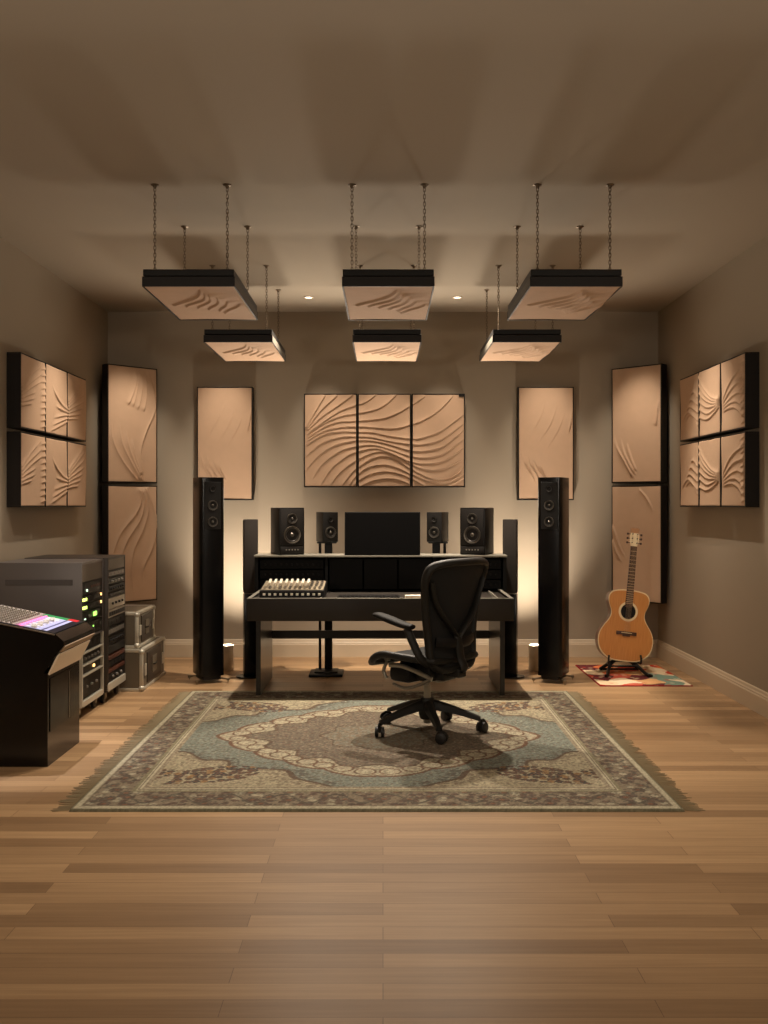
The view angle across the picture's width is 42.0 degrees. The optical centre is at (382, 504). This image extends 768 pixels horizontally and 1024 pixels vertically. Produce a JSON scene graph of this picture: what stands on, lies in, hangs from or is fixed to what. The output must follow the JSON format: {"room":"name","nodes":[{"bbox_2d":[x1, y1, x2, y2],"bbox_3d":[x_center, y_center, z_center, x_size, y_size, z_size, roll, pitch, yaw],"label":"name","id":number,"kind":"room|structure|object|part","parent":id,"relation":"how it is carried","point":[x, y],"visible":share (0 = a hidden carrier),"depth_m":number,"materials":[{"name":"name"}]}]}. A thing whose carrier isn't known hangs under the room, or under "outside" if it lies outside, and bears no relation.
{"room":"studio","nodes":[
{"label":"studio","id":0,"kind":"room"},
{"bbox_2d":[0,237,107,561],"bbox_3d":[-2.470,-0.180,3.750,0.150,3.000,9.900,0,0,0],"label":"wall","id":1,"kind":"structure","parent":0,"point":[43,317],"depth_m":7.16,"materials":[{"name":"beige paint"}]},
{"bbox_2d":[7,431,45,506],"bbox_3d":[-2.342,-0.227,6.588,0.104,0.482,0.456,0,0,0],"label":"acoustic panel","id":2,"kind":"object","parent":1,"relation":"attached to","point":[26,455],"visible":1,"depth_m":6.45,"materials":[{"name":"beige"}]},
{"bbox_2d":[7,352,46,432],"bbox_3d":[-2.342,-0.732,6.588,0.104,0.482,0.456,0,0,0],"label":"acoustic panel","id":3,"kind":"object","parent":1,"relation":"attached to","point":[26,393],"visible":1,"depth_m":6.46,"materials":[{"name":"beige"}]},
{"bbox_2d":[35,363,68,437],"bbox_3d":[-2.340,-0.732,7.059,0.108,0.482,0.456,0,0,0],"label":"acoustic panel","id":4,"kind":"object","parent":1,"relation":"attached to","point":[56,408],"visible":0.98,"depth_m":7.06,"materials":[{"name":"beige"}]},
{"bbox_2d":[45,437,67,506],"bbox_3d":[-2.340,-0.227,7.059,0.108,0.482,0.456,0,0,0],"label":"acoustic panel","id":5,"kind":"object","parent":1,"relation":"attached to","point":[56,477],"visible":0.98,"depth_m":7.06,"materials":[{"name":"beige"}]},
{"bbox_2d":[59,372,85,441],"bbox_3d":[-2.343,-0.732,7.530,0.102,0.482,0.456,0,0,0],"label":"acoustic panel","id":6,"kind":"object","parent":1,"relation":"attached to","point":[76,385],"visible":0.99,"depth_m":7.52,"materials":[{"name":"beige"}]},
{"bbox_2d":[67,441,85,506],"bbox_3d":[-2.343,-0.227,7.530,0.102,0.482,0.456,0,0,0],"label":"acoustic panel","id":7,"kind":"object","parent":1,"relation":"attached to","point":[76,452],"visible":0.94,"depth_m":7.52,"materials":[{"name":"beige"}]},
{"bbox_2d":[143,269,256,309],"bbox_3d":[-1.006,-1.203,5.645,0.471,0.034,0.944,0,0,0],"label":"frame","id":8,"kind":"object","parent":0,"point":[148,274],"depth_m":5.17,"materials":[{"name":"black"}]},
{"bbox_2d":[204,329,284,352],"bbox_3d":[-1.006,-1.203,7.415,0.471,0.034,0.944,0,0,0],"label":"frame","id":9,"kind":"object","parent":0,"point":[209,333],"depth_m":6.94,"materials":[{"name":"black"}]},
{"bbox_2d":[108,312,657,638],"bbox_3d":[0.000,-0.180,8.775,5.090,3.000,0.150,0,0,0],"label":"wall","id":10,"kind":"structure","parent":0,"point":[318,346],"depth_m":8.70,"materials":[{"name":"beige paint"}]},
{"bbox_2d":[102,364,156,482],"bbox_3d":[-2.139,-0.681,8.481,0.114,0.985,0.476,0,0,45],"label":"acoustic panel","id":11,"kind":"object","parent":10,"relation":"attached to","point":[129,393],"visible":1,"depth_m":8.43,"materials":[{"name":"beige fabric"}]},
{"bbox_2d":[102,485,156,602],"bbox_3d":[-2.136,0.328,8.478,0.121,0.985,0.476,0,0,45],"label":"acoustic panel","id":12,"kind":"object","parent":10,"relation":"attached to","point":[129,512],"visible":0.86,"depth_m":8.47,"materials":[{"name":"beige"}]},
{"bbox_2d":[197,387,253,499],"bbox_3d":[-1.363,-0.530,8.645,0.480,0.975,0.109,0,0,0],"label":"acoustic panel","id":13,"kind":"object","parent":10,"relation":"attached to","point":[225,415],"visible":0.85,"depth_m":8.61,"materials":[{"name":"beige fabric"}]},
{"bbox_2d":[304,394,356,486],"bbox_3d":[-0.452,-0.556,8.643,0.457,0.805,0.111,0,0,0],"label":"acoustic panel","id":14,"kind":"object","parent":10,"relation":"attached to","point":[330,420],"visible":1,"depth_m":8.61,"materials":[{"name":"beige"}]},
{"bbox_2d":[358,394,410,486],"bbox_3d":[0.011,-0.556,8.643,0.457,0.805,0.113,0,0,0],"label":"acoustic panel","id":15,"kind":"object","parent":10,"relation":"attached to","point":[384,420],"visible":1,"depth_m":8.61,"materials":[{"name":"beige"}]},
{"bbox_2d":[164,639,657,656],"bbox_3d":[0.000,1.244,8.690,4.790,0.152,0.020,0,0,0],"label":"baseboard","id":16,"kind":"structure","parent":10,"relation":"attached to","point":[172,647],"depth_m":8.68,"materials":[{"name":"beige paint"}]},
{"bbox_2d":[412,394,464,486],"bbox_3d":[0.477,-0.556,8.647,0.457,0.805,0.104,0,0,0],"label":"acoustic panel","id":17,"kind":"object","parent":10,"relation":"attached to","point":[438,420],"visible":1,"depth_m":8.61,"materials":[{"name":"beige"}]},
{"bbox_2d":[517,387,573,499],"bbox_3d":[1.403,-0.530,8.645,0.480,0.975,0.109,0,0,0],"label":"acoustic panel","id":18,"kind":"object","parent":10,"relation":"attached to","point":[545,415],"visible":0.89,"depth_m":8.61,"materials":[{"name":"beige fabric"}]},
{"bbox_2d":[0,0,767,311],"bbox_3d":[0.000,-1.740,3.750,5.090,0.120,10.200,0,0,0],"label":"ceiling","id":19,"kind":"structure","parent":0,"point":[288,104],"depth_m":4.56,"materials":[{"name":"beige paint"}]},
{"bbox_2d":[142,183,257,319],"bbox_3d":[-1.006,-1.393,5.645,0.479,0.574,0.950,0,0,0],"label":"acoustic panel","id":20,"kind":"object","parent":19,"relation":"hanging from","point":[188,294],"visible":1,"depth_m":5.34,"materials":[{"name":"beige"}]},
{"bbox_3d":[-1.196,-1.444,5.245,0.012,0.450,0.012,0,0,-45],"label":"chain","id":21,"kind":"part","parent":20,"relation":"part of","materials":[{"name":"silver metal"}]},
{"bbox_3d":[-1.196,-1.444,6.035,0.012,0.450,0.012,0,0,-45],"label":"chain","id":22,"kind":"part","parent":20,"relation":"part of","materials":[{"name":"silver metal"}]},
{"bbox_3d":[-1.006,-1.156,5.645,0.479,0.052,0.950,0,0,0],"label":"frame","id":23,"kind":"part","parent":20,"relation":"part of","materials":[{"name":"black"}]},
{"bbox_3d":[-0.817,-1.444,5.245,0.012,0.450,0.012,0,0,45],"label":"chain","id":24,"kind":"part","parent":20,"relation":"part of","materials":[{"name":"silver metal"}]},
{"bbox_3d":[-0.772,-1.159,5.645,0.008,0.046,0.932,0,0,0],"label":"rail","id":25,"kind":"part","parent":20,"relation":"part of","materials":[{"name":"brown"}]},
{"bbox_3d":[-0.817,-1.444,6.035,0.012,0.450,0.012,0,0,-45],"label":"chain","id":26,"kind":"part","parent":20,"relation":"part of","materials":[{"name":"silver metal"}]},
{"bbox_2d":[203,265,285,361],"bbox_3d":[-1.006,-1.393,7.415,0.479,0.574,0.950,0,0,0],"label":"acoustic panel","id":27,"kind":"object","parent":19,"relation":"hanging from","point":[231,345],"visible":0.94,"depth_m":7.08,"materials":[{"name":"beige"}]},
{"bbox_3d":[-1.006,-1.156,7.415,0.479,0.052,0.950,0,0,0],"label":"frame","id":28,"kind":"part","parent":27,"relation":"part of","materials":[{"name":"black"}]},
{"bbox_3d":[-0.817,-1.444,7.015,0.012,0.450,0.012,0,0,-45],"label":"chain","id":29,"kind":"part","parent":27,"relation":"part of","materials":[{"name":"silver metal"}]},
{"bbox_3d":[-0.817,-1.444,7.805,0.012,0.450,0.012,0,0,45],"label":"chain","id":30,"kind":"part","parent":27,"relation":"part of","materials":[{"name":"silver metal"}]},
{"bbox_3d":[-0.772,-1.159,7.415,0.008,0.046,0.932,0,0,0],"label":"rail","id":31,"kind":"part","parent":27,"relation":"part of","materials":[{"name":"brown"}]},
{"bbox_2d":[352,265,420,361],"bbox_3d":[0.028,-1.393,7.415,0.479,0.574,0.950,0,0,0],"label":"acoustic panel","id":32,"kind":"object","parent":19,"relation":"hanging from","point":[369,345],"visible":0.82,"depth_m":7.05,"materials":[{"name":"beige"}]},
{"bbox_3d":[0.028,-1.156,7.415,0.479,0.052,0.950,0,0,0],"label":"frame","id":33,"kind":"part","parent":32,"relation":"part of","materials":[{"name":"black"}]},
{"bbox_2d":[353,329,420,334],"bbox_3d":[0.028,-1.203,7.415,0.471,0.034,0.944,0,0,0],"label":"frame","id":34,"kind":"object","parent":32,"relation":"on","point":[355,331],"depth_m":6.94,"materials":[{"name":"black"}]},
{"bbox_2d":[342,183,434,319],"bbox_3d":[0.028,-1.393,5.645,0.479,0.574,0.950,0,0,0],"label":"acoustic panel","id":35,"kind":"object","parent":19,"relation":"hanging from","point":[369,294],"visible":1,"depth_m":5.30,"materials":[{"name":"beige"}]},
{"bbox_3d":[-0.163,-1.444,5.245,0.012,0.450,0.012,0,0,45],"label":"chain","id":36,"kind":"part","parent":35,"relation":"part of","materials":[{"name":"black metal"}]},
{"bbox_3d":[0.028,-1.156,5.645,0.479,0.052,0.950,0,0,0],"label":"frame","id":37,"kind":"part","parent":35,"relation":"part of","materials":[{"name":"black"}]},
{"bbox_2d":[343,269,433,275],"bbox_3d":[0.028,-1.203,5.645,0.471,0.034,0.944,0,0,0],"label":"frame","id":38,"kind":"object","parent":35,"relation":"on","point":[346,272],"depth_m":5.17,"materials":[{"name":"black"}]},
{"bbox_3d":[0.217,-1.444,5.245,0.012,0.450,0.012,0,0,45],"label":"chain","id":39,"kind":"part","parent":35,"relation":"part of","materials":[{"name":"black metal"}]},
{"bbox_2d":[479,265,561,361],"bbox_3d":[1.000,-1.393,7.415,0.479,0.574,0.950,0,0,0],"label":"acoustic panel","id":40,"kind":"object","parent":19,"relation":"hanging from","point":[502,345],"visible":0.92,"depth_m":7.08,"materials":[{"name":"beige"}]},
{"bbox_3d":[0.765,-1.159,7.415,0.008,0.046,0.932,0,0,0],"label":"rail","id":41,"kind":"part","parent":40,"relation":"part of","materials":[{"name":"brown"}]},
{"bbox_3d":[0.810,-1.444,7.805,0.012,0.450,0.012,0,0,45],"label":"chain","id":42,"kind":"part","parent":40,"relation":"part of","materials":[{"name":"black metal"}]},
{"bbox_3d":[0.810,-1.444,7.015,0.012,0.450,0.012,0,0,-45],"label":"chain","id":43,"kind":"part","parent":40,"relation":"part of","materials":[{"name":"black metal"}]},
{"bbox_3d":[1.000,-1.156,7.415,0.479,0.052,0.950,0,0,0],"label":"frame","id":44,"kind":"part","parent":40,"relation":"part of","materials":[{"name":"black"}]},
{"bbox_2d":[507,183,622,319],"bbox_3d":[1.000,-1.393,5.645,0.479,0.574,0.950,0,0,0],"label":"acoustic panel","id":45,"kind":"object","parent":19,"relation":"hanging from","point":[544,294],"visible":1,"depth_m":5.34,"materials":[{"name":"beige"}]},
{"bbox_3d":[0.810,-1.444,6.035,0.012,0.450,0.012,0,0,-45],"label":"chain","id":46,"kind":"part","parent":45,"relation":"part of","materials":[{"name":"black metal"}]},
{"bbox_3d":[0.765,-1.159,5.645,0.008,0.046,0.932,0,0,0],"label":"rail","id":47,"kind":"part","parent":45,"relation":"part of","materials":[{"name":"brown"}]},
{"bbox_3d":[0.810,-1.444,5.245,0.012,0.450,0.012,0,0,-45],"label":"chain","id":48,"kind":"part","parent":45,"relation":"part of","materials":[{"name":"black metal"}]},
{"bbox_3d":[1.000,-1.156,5.645,0.479,0.052,0.950,0,0,0],"label":"frame","id":49,"kind":"part","parent":45,"relation":"part of","materials":[{"name":"black"}]},
{"bbox_3d":[1.190,-1.444,6.035,0.012,0.450,0.012,0,0,-45],"label":"chain","id":50,"kind":"part","parent":45,"relation":"part of","materials":[{"name":"silver metal"}]},
{"bbox_3d":[1.190,-1.444,5.245,0.012,0.450,0.012,0,0,45],"label":"chain","id":51,"kind":"part","parent":45,"relation":"part of","materials":[{"name":"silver metal"}]},
{"bbox_2d":[0,657,767,1023],"bbox_3d":[0.000,1.380,3.750,5.090,0.120,10.200,0,0,0],"label":"floor","id":52,"kind":"structure","parent":0,"point":[106,917],"depth_m":3.38,"materials":[{"name":"brown wood"}]},
{"bbox_2d":[0,605,94,766],"bbox_3d":[-1.956,0.920,5.300,0.708,0.800,0.535,0,0,0],"label":"mixing console","id":53,"kind":"object","parent":52,"relation":"on","point":[41,653],"visible":1,"depth_m":5.04,"materials":[{"name":"black"}]},
{"bbox_3d":[-1.688,1.015,5.303,0.004,0.270,0.465,0,0,0],"label":"glass door","id":54,"kind":"part","parent":53,"relation":"part of","materials":[{"name":"black"}]},
{"bbox_3d":[-1.659,0.804,5.303,0.059,0.108,0.529,0,0,0],"label":"flared panel","id":55,"kind":"part","parent":53,"relation":"part of","materials":[{"name":"beige"}]},
{"bbox_3d":[-1.685,1.015,5.369,0.003,0.250,0.008,0,0,0],"label":"door handle","id":56,"kind":"part","parent":53,"relation":"part of","materials":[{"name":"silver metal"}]},
{"bbox_2d":[0,559,103,715],"bbox_3d":[-2.099,0.836,6.337,0.543,0.967,0.477,0,0,0],"label":"equipment rack","id":57,"kind":"object","parent":52,"relation":"on","point":[66,588],"visible":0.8,"depth_m":6.10,"materials":[{"name":"grey metal"}]},
{"bbox_2d":[5,580,72,584],"bbox_3d":[-2.098,0.472,6.100,0.413,0.035,0.004,0,0,0],"label":"vent","id":58,"kind":"object","parent":57,"relation":"attached to","point":[7,582],"depth_m":6.10,"materials":[{"name":"grey"}]},
{"bbox_3d":[-1.855,0.421,6.338,0.026,0.107,0.445,0,0,0],"label":"blank panel","id":59,"kind":"part","parent":57,"relation":"part of","materials":[{"name":"brown"}]},
{"bbox_2d":[24,555,125,702],"bbox_3d":[-2.088,0.835,6.832,0.566,0.970,0.445,0,0,0],"label":"equipment rack","id":60,"kind":"object","parent":52,"relation":"on","point":[113,565],"visible":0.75,"depth_m":6.77,"materials":[{"name":"black painted metal"},{"name":"aluminium"}]},
{"bbox_3d":[-1.835,0.400,6.832,0.026,0.070,0.415,0,0,0],"label":"blank panel","id":61,"kind":"part","parent":60,"relation":"part of","materials":[{"name":"brown"}]},
{"bbox_2d":[110,636,164,691],"bbox_3d":[-1.894,1.170,7.428,0.430,0.300,0.724,0,0,0],"label":"flight case","id":62,"kind":"object","parent":52,"relation":"on","point":[144,665],"visible":0.56,"depth_m":7.13,"materials":[{"name":"silver metal"}]},
{"bbox_2d":[125,605,155,648],"bbox_3d":[-1.907,0.888,7.343,0.385,0.261,0.534,0,0,0],"label":"flight case","id":63,"kind":"object","parent":62,"relation":"on","point":[139,619],"visible":0.59,"depth_m":7.18,"materials":[{"name":"silver metal"}]},
{"bbox_3d":[-1.737,0.888,7.343,0.008,0.188,0.319,0,0,0],"label":"dish","id":64,"kind":"part","parent":63,"relation":"part of","materials":[{"name":"grey"}]},
{"bbox_3d":[-1.730,0.888,7.343,0.005,0.104,0.103,0,0,0],"label":"latch plate","id":65,"kind":"part","parent":63,"relation":"part of","materials":[{"name":"metal"}]},
{"bbox_3d":[-1.702,1.170,7.428,0.008,0.216,0.437,0,0,0],"label":"dish","id":66,"kind":"part","parent":62,"relation":"part of","materials":[{"name":"grey"}]},
{"bbox_3d":[-1.696,1.170,7.428,0.005,0.120,0.141,0,0,0],"label":"latch plate","id":67,"kind":"part","parent":62,"relation":"part of","materials":[{"name":"metal"}]},
{"bbox_2d":[188,477,229,684],"bbox_3d":[-1.308,0.558,7.499,0.260,1.525,0.262,0,0,-24],"label":"tower speaker","id":68,"kind":"object","parent":52,"relation":"on","point":[208,492],"visible":1,"depth_m":7.40,"materials":[{"name":"black lacquered wood"},{"name":"plastic"}]},
{"bbox_2d":[224,644,233,670],"bbox_3d":[-1.255,1.220,8.000,0.120,0.200,0.120,0,0,0],"label":"uplight","id":69,"kind":"object","parent":52,"relation":"on","point":[228,648],"visible":0.58,"depth_m":7.95,"materials":[{"name":"beige"}]},
{"bbox_2d":[236,519,257,678],"bbox_3d":[-1.018,0.715,7.680,0.224,1.210,0.202,0,0,-14],"label":"speaker","id":70,"kind":"object","parent":52,"relation":"on","point":[250,526],"visible":0.75,"depth_m":7.63},
{"bbox_3d":[-1.018,1.311,7.680,0.224,0.018,0.202,0,0,-14],"label":"plate","id":71,"kind":"part","parent":70,"relation":"part of","materials":[{"name":"black"}]},
{"bbox_2d":[243,519,257,592],"bbox_3d":[-1.018,0.391,7.679,0.106,0.562,0.102,0,0,-14],"label":"grille","id":72,"kind":"object","parent":70,"relation":"attached to","point":[250,526],"depth_m":7.63,"materials":[{"name":"black fabric"}]},
{"bbox_2d":[309,542,343,676],"bbox_3d":[-0.440,0.804,7.798,0.260,1.032,0.275,0,0,0],"label":"speaker stand","id":73,"kind":"object","parent":52,"relation":"on","point":[328,671],"visible":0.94,"depth_m":7.83,"materials":[{"name":"black"}]},
{"bbox_2d":[316,512,337,541],"bbox_3d":[-0.438,0.172,7.856,0.125,0.232,0.179,0,0,-22],"label":"speaker","id":74,"kind":"object","parent":73,"relation":"on","point":[326,522],"visible":1,"depth_m":7.79},
{"bbox_3d":[-0.440,0.294,7.860,0.150,0.012,0.150,0,0,0],"label":"plate","id":75,"kind":"part","parent":73,"relation":"part of","materials":[{"name":"black"}]},
{"bbox_2d":[50,691,704,811],"bbox_3d":[-0.026,1.314,5.676,2.838,0.011,2.752,0,0,0],"label":"rug","id":76,"kind":"object","parent":52,"relation":"on","point":[207,751],"visible":0.95,"depth_m":5.14,"materials":[{"name":"fabric"}]},
{"bbox_2d":[247,554,513,694],"bbox_3d":[-0.018,0.841,7.255,1.890,0.934,0.910,0,0,0],"label":"desk","id":77,"kind":"object","parent":76,"relation":"on","point":[401,575],"visible":0.57,"depth_m":7.46,"materials":[{"name":"black wood"}]},
{"bbox_3d":[-0.857,1.049,7.235,0.033,0.518,0.730,0,0,0],"label":"panel leg","id":78,"kind":"part","parent":77,"relation":"part of","materials":[{"name":"black"}]},
{"bbox_2d":[271,508,303,554],"bbox_3d":[-0.724,0.197,7.593,0.197,0.354,0.254,0,0,-22],"label":"monitor","id":79,"kind":"object","parent":77,"relation":"on","point":[287,524],"visible":1,"depth_m":7.49,"materials":[{"name":"black"}]},
{"bbox_2d":[259,579,326,597],"bbox_3d":[-0.628,0.587,7.053,0.444,0.132,0.364,0,0,0],"label":"mixer","id":80,"kind":"object","parent":77,"relation":"on","point":[270,589],"visible":1,"depth_m":6.90,"materials":[{"name":"black plastic"}]},
{"bbox_3d":[-0.628,0.568,7.064,0.430,0.040,0.333,0,0,0],"label":"plate","id":81,"kind":"part","parent":80,"relation":"part of","materials":[{"name":"silver"}]},
{"bbox_2d":[337,594,399,597],"bbox_3d":[-0.100,0.643,7.055,0.440,0.020,0.150,0,0,0],"label":"keyboard","id":82,"kind":"object","parent":77,"relation":"on","point":[339,595],"visible":0.99,"depth_m":6.99,"materials":[{"name":"black plastic"}]},
{"bbox_2d":[254,554,506,556],"bbox_3d":[-0.018,0.382,7.582,1.890,0.016,0.255,0,0,0],"label":"shelf","id":83,"kind":"object","parent":77,"relation":"attached to","point":[257,555],"depth_m":7.46,"materials":[{"name":"brown"}]},
{"bbox_3d":[-0.018,0.977,7.553,1.644,0.057,0.025,0,0,0],"label":"cross rail","id":84,"kind":"part","parent":77,"relation":"part of","materials":[{"name":"wood"}]},
{"bbox_2d":[345,512,419,554],"bbox_3d":[-0.004,0.212,7.542,0.564,0.322,0.176,0,0,0],"label":"computer monitor","id":85,"kind":"object","parent":77,"relation":"on","point":[366,533],"visible":1,"depth_m":7.45,"materials":[{"name":"black"}]},
{"bbox_3d":[0.179,0.643,7.115,1.221,0.019,0.570,0,0,0],"label":"inlay rail","id":86,"kind":"part","parent":77,"relation":"part of","materials":[{"name":"brown"}]},
{"bbox_2d":[405,595,420,597],"bbox_3d":[0.206,0.636,6.870,0.112,0.034,0.076,0,0,0],"label":"notepad","id":87,"kind":"object","parent":77,"relation":"on","point":[406,596],"visible":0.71,"depth_m":6.83,"materials":[{"name":"beige"}]},
{"bbox_2d":[460,508,493,554],"bbox_3d":[0.712,0.197,7.593,0.197,0.354,0.254,0,0,22],"label":"monitor","id":88,"kind":"object","parent":77,"relation":"on","point":[476,524],"visible":1,"depth_m":7.49,"materials":[{"name":"black"}]},
{"bbox_3d":[0.821,1.049,7.235,0.033,0.518,0.730,0,0,0],"label":"panel leg","id":89,"kind":"part","parent":77,"relation":"part of","materials":[{"name":"black"}]},
{"bbox_2d":[368,557,488,744],"bbox_3d":[0.244,0.802,5.797,0.678,1.013,0.671,0,0,42],"label":"office chair","id":90,"kind":"object","parent":76,"relation":"on","point":[451,589],"visible":1,"depth_m":5.61,"materials":[{"name":"black fabric"}]},
{"bbox_3d":[0.234,0.883,5.810,0.460,0.090,0.510,0,0,42],"label":"seat","id":91,"kind":"part","parent":90,"relation":"part of","materials":[{"name":"black"}]},
{"bbox_3d":[0.107,1.183,5.711,0.278,0.117,0.060,0,0,-28],"label":"leg","id":92,"kind":"part","parent":90,"relation":"part of","materials":[{"name":"black"}]},
{"bbox_3d":[0.131,1.183,5.904,0.280,0.117,0.060,0,0,42],"label":"leg","id":93,"kind":"part","parent":90,"relation":"part of","materials":[{"name":"black"}]},
{"bbox_3d":[0.196,0.793,5.530,0.170,0.234,0.071,0,0,1],"label":"arm post","id":94,"kind":"part","parent":90,"relation":"part of","materials":[{"name":"black"}]},
{"bbox_3d":[0.234,0.882,5.810,0.502,0.113,0.552,0,0,42],"label":"seat frame","id":95,"kind":"part","parent":90,"relation":"part of","materials":[{"name":"black"}]},
{"bbox_3d":[0.285,1.183,5.624,0.060,0.117,0.278,0,0,-10],"label":"leg","id":96,"kind":"part","parent":90,"relation":"part of","materials":[{"name":"black"}]},
{"bbox_3d":[0.429,0.619,5.634,0.185,0.647,0.558,0,0,42],"label":"frame","id":97,"kind":"part","parent":90,"relation":"part of","materials":[{"name":"black"}]},
{"bbox_3d":[0.417,1.183,5.765,0.257,0.117,0.195,0,0,42],"label":"leg","id":98,"kind":"part","parent":90,"relation":"part of","materials":[{"name":"black"}]},
{"bbox_2d":[428,541,447,553],"bbox_3d":[0.430,0.804,7.798,0.260,1.032,0.275,0,0,0],"label":"speaker stand","id":99,"kind":"object","parent":52,"relation":"on","point":[435,545],"visible":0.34,"depth_m":7.83,"materials":[{"name":"black"}]},
{"bbox_2d":[427,512,447,541],"bbox_3d":[0.428,0.172,7.856,0.125,0.232,0.179,0,0,22],"label":"speaker","id":100,"kind":"object","parent":99,"relation":"on","point":[437,522],"visible":1,"depth_m":7.79},
{"bbox_3d":[0.430,0.294,7.860,0.150,0.012,0.150,0,0,0],"label":"plate","id":101,"kind":"part","parent":99,"relation":"part of","materials":[{"name":"black"}]},
{"bbox_2d":[503,519,524,678],"bbox_3d":[0.978,0.715,7.680,0.224,1.210,0.202,0,0,14],"label":"speaker","id":102,"kind":"object","parent":52,"relation":"on","point":[510,526],"visible":0.71,"depth_m":7.63},
{"bbox_2d":[503,519,517,592],"bbox_3d":[0.978,0.391,7.679,0.106,0.562,0.102,0,0,14],"label":"grille","id":103,"kind":"object","parent":102,"relation":"attached to","point":[510,526],"depth_m":7.63,"materials":[{"name":"black fabric"}]},
{"bbox_3d":[0.978,1.311,7.680,0.224,0.018,0.202,0,0,14],"label":"plate","id":104,"kind":"part","parent":102,"relation":"part of","materials":[{"name":"black"}]},
{"bbox_2d":[529,644,537,670],"bbox_3d":[1.225,1.220,8.000,0.120,0.200,0.120,0,0,0],"label":"uplight","id":105,"kind":"object","parent":52,"relation":"on","point":[533,648],"visible":0.6,"depth_m":7.95,"materials":[{"name":"beige"}]},
{"bbox_2d":[532,477,573,682],"bbox_3d":[1.277,0.558,7.499,0.260,1.525,0.262,0,0,24],"label":"tower speaker","id":106,"kind":"object","parent":52,"relation":"on","point":[553,492],"visible":1,"depth_m":7.39,"materials":[{"name":"black painted wood"},{"name":"plastic"}]},
{"bbox_2d":[575,665,692,685],"bbox_3d":[1.918,1.316,7.745,0.680,0.008,0.950,0,0,0],"label":"rug","id":107,"kind":"object","parent":52,"relation":"on","point":[661,677],"visible":0.88,"depth_m":7.61,"materials":[{"name":"fabric"}]},
{"bbox_2d":[599,655,652,676],"bbox_3d":[1.868,1.236,7.755,0.369,0.157,0.332,0,0,0],"label":"guitar stand","id":108,"kind":"object","parent":107,"relation":"on","point":[609,663],"visible":0.98,"depth_m":7.75,"materials":[{"name":"black"}]},
{"bbox_3d":[1.764,1.256,7.865,0.146,0.107,0.030,0,0,43],"label":"leg","id":109,"kind":"part","parent":108,"relation":"part of","materials":[{"name":"black"}]},
{"bbox_3d":[1.746,1.258,7.714,0.048,0.113,0.262,0,0,28],"label":"leg","id":110,"kind":"part","parent":108,"relation":"part of","materials":[{"name":"black"}]},
{"bbox_2d":[595,528,652,661],"bbox_3d":[1.885,0.704,7.837,0.431,1.050,0.162,0,0,-1],"label":"acoustic guitar","id":111,"kind":"object","parent":108,"relation":"on","point":[625,635],"visible":1,"depth_m":7.79,"materials":[{"name":"brown"}]},
{"bbox_3d":[1.990,1.258,7.714,0.048,0.113,0.262,0,0,-28],"label":"leg","id":112,"kind":"part","parent":108,"relation":"part of","materials":[{"name":"black"}]},
{"bbox_2d":[480,329,560,353],"bbox_3d":[1.000,-1.203,7.415,0.471,0.034,0.944,0,0,0],"label":"frame","id":113,"kind":"object","parent":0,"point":[496,333],"depth_m":6.94,"materials":[{"name":"black"}]},
{"bbox_2d":[508,269,621,309],"bbox_3d":[1.000,-1.203,5.645,0.471,0.034,0.944,0,0,0],"label":"frame","id":114,"kind":"object","parent":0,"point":[534,274],"depth_m":5.17,"materials":[{"name":"black"}]},
{"bbox_2d":[658,235,767,692],"bbox_3d":[2.470,-0.180,3.750,0.150,3.000,9.900,0,0,0],"label":"wall","id":115,"kind":"structure","parent":0,"point":[715,612],"depth_m":7.14,"materials":[{"name":"beige paint"}]},
{"bbox_2d":[612,363,666,482],"bbox_3d":[2.163,-0.681,8.477,0.111,0.985,0.476,0,0,-45],"label":"acoustic panel","id":116,"kind":"object","parent":115,"relation":"attached to","point":[639,393],"visible":1,"depth_m":8.43,"materials":[{"name":"beige fabric"}]},
{"bbox_2d":[612,485,666,603],"bbox_3d":[2.164,0.328,8.478,0.107,0.985,0.476,0,0,-45],"label":"acoustic panel","id":117,"kind":"object","parent":115,"relation":"attached to","point":[642,507],"visible":0.84,"depth_m":8.40,"materials":[{"name":"beige fabric"}]},
{"bbox_2d":[680,441,698,506],"bbox_3d":[2.342,-0.227,7.530,0.104,0.482,0.456,0,0,0],"label":"acoustic panel","id":118,"kind":"object","parent":115,"relation":"attached to","point":[689,458],"visible":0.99,"depth_m":7.52,"materials":[{"name":"beige"}]},
{"bbox_2d":[680,372,706,441],"bbox_3d":[2.342,-0.732,7.530,0.104,0.482,0.456,0,0,0],"label":"acoustic panel","id":119,"kind":"object","parent":115,"relation":"attached to","point":[689,388],"visible":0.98,"depth_m":7.52,"materials":[{"name":"beige"}]},
{"bbox_2d":[698,437,720,506],"bbox_3d":[2.338,-0.227,7.059,0.112,0.482,0.456,0,0,0],"label":"acoustic panel","id":120,"kind":"object","parent":115,"relation":"attached to","point":[709,454],"visible":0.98,"depth_m":7.05,"materials":[{"name":"beige"}]},
{"bbox_2d":[657,640,767,718],"bbox_3d":[2.385,1.244,3.740,0.020,0.152,9.880,0,0,0],"label":"baseboard","id":121,"kind":"structure","parent":115,"relation":"attached to","point":[744,693],"depth_m":7.12,"materials":[{"name":"beige paint"}]},
{"bbox_2d":[698,363,730,437],"bbox_3d":[2.338,-0.732,7.059,0.112,0.482,0.456,0,0,0],"label":"acoustic panel","id":122,"kind":"object","parent":115,"relation":"attached to","point":[709,378],"visible":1,"depth_m":7.05,"materials":[{"name":"beige"}]},
{"bbox_2d":[721,352,758,432],"bbox_3d":[2.339,-0.732,6.588,0.111,0.482,0.456,0,0,0],"label":"acoustic panel","id":123,"kind":"object","parent":115,"relation":"attached to","point":[739,373],"visible":1,"depth_m":6.44,"materials":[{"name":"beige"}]},
{"bbox_2d":[721,431,758,506],"bbox_3d":[2.339,-0.227,6.588,0.111,0.482,0.456,0,0,0],"label":"acoustic panel","id":124,"kind":"object","parent":115,"relation":"attached to","point":[739,451],"visible":1,"depth_m":6.43,"materials":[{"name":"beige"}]}
]}

